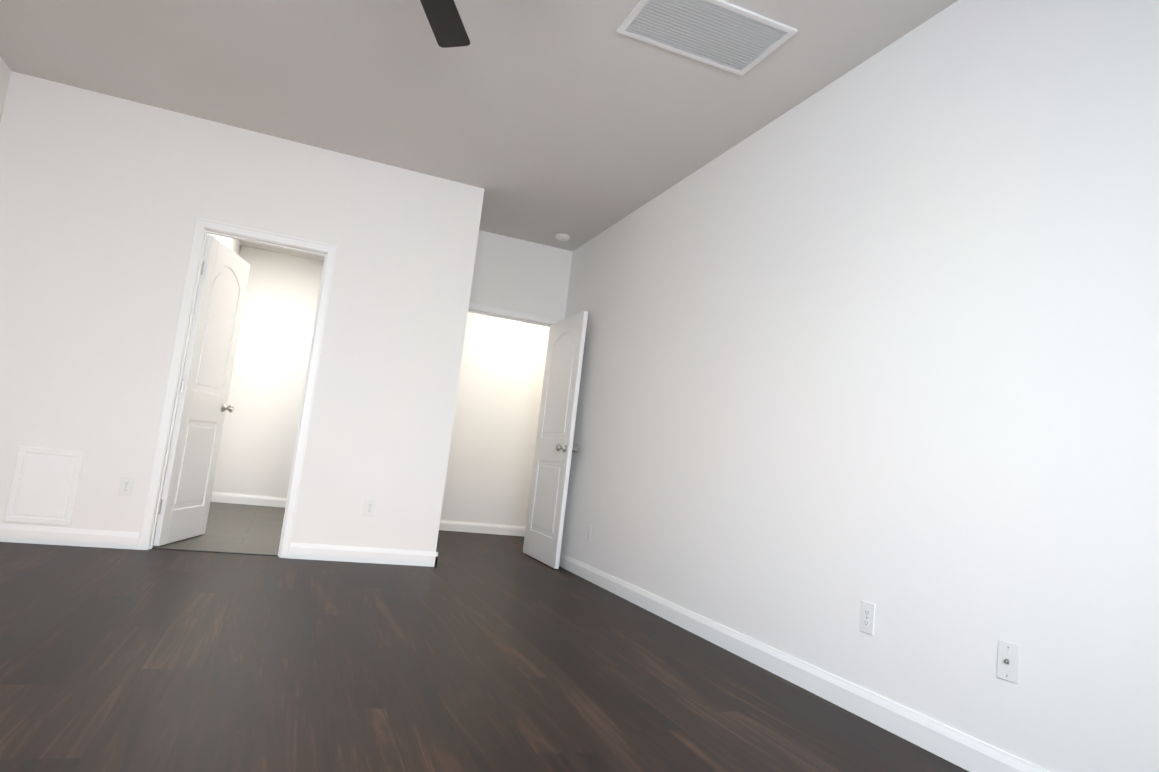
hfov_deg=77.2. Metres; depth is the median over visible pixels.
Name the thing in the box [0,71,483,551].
wall
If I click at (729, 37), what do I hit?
ceiling vent
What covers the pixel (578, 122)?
ceiling
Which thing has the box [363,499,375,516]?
electrical outlet
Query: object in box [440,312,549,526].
wall
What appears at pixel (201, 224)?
door frame
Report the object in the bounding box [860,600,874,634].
electrical outlet
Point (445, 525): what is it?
baseboard
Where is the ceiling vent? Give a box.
[617,0,797,75]
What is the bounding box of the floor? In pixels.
[0,502,968,771]
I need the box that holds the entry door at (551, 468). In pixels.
[523,311,587,568]
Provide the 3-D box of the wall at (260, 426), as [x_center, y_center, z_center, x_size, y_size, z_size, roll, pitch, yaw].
[-3.034,-0.034,8.059,1.741,2.740,0.120,9,-7,-21]
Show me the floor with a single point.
(476, 652)
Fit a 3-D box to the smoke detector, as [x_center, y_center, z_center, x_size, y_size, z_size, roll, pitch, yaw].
[-0.146,-1.273,6.230,0.124,0.034,0.124,9,-7,-21]
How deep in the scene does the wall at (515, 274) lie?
6.46 m
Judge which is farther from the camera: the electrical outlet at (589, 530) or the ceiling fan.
the electrical outlet at (589, 530)
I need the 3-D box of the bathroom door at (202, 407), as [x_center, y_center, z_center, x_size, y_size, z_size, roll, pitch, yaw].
[-2.554,0.044,5.023,0.290,2.018,0.748,9,-7,-21]
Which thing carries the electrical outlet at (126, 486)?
attached to the wall at (103, 199)
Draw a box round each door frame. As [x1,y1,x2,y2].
[137,217,336,557]
[468,302,561,548]
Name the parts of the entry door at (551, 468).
knob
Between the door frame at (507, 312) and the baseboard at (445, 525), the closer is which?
the door frame at (507, 312)
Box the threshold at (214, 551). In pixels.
[152,547,277,555]
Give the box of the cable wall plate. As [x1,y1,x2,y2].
[997,639,1019,683]
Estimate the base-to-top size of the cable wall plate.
0.115 m
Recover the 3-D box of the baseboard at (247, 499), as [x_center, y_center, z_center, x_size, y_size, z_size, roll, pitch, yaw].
[-3.511,1.210,7.718,0.980,0.100,0.015,9,-7,-21]
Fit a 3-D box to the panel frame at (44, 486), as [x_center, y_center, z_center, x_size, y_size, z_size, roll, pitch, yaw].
[-3.127,0.586,4.252,0.323,0.435,0.016,9,-7,-21]
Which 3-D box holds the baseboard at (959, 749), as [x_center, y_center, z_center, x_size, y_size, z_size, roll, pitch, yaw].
[0.862,1.218,3.217,0.015,0.100,6.768,9,-7,-21]
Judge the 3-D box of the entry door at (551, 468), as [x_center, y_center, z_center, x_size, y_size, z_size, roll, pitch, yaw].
[-0.211,0.427,6.047,0.186,2.018,0.826,9,-7,-21]
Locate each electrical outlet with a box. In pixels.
[118,476,133,495]
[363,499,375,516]
[586,525,591,541]
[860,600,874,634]
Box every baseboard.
[0,524,139,549]
[211,492,286,507]
[289,543,437,566]
[439,520,525,535]
[559,553,1048,771]
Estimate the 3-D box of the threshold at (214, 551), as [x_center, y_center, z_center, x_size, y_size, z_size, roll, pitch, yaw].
[-2.306,1.055,4.618,0.742,0.006,0.030,9,-7,-21]
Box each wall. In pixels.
[0,57,11,123]
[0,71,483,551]
[163,234,240,485]
[212,246,323,497]
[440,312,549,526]
[469,230,572,319]
[560,0,1158,771]
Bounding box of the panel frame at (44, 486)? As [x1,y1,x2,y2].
[4,446,83,525]
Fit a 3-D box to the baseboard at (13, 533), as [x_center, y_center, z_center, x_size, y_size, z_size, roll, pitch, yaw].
[-3.178,0.862,4.215,1.091,0.100,0.015,9,-7,-21]
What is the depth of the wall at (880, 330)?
2.69 m
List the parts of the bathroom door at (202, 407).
knob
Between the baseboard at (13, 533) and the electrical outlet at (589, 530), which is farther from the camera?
the electrical outlet at (589, 530)
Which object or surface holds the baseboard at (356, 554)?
attached to the wall at (103, 199)
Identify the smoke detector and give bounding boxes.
[555,233,569,240]
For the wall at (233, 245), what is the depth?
6.95 m
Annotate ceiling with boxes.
[0,0,957,261]
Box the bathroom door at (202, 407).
[153,235,249,545]
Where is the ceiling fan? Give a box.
[420,0,469,47]
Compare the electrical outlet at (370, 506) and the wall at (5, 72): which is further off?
the electrical outlet at (370, 506)

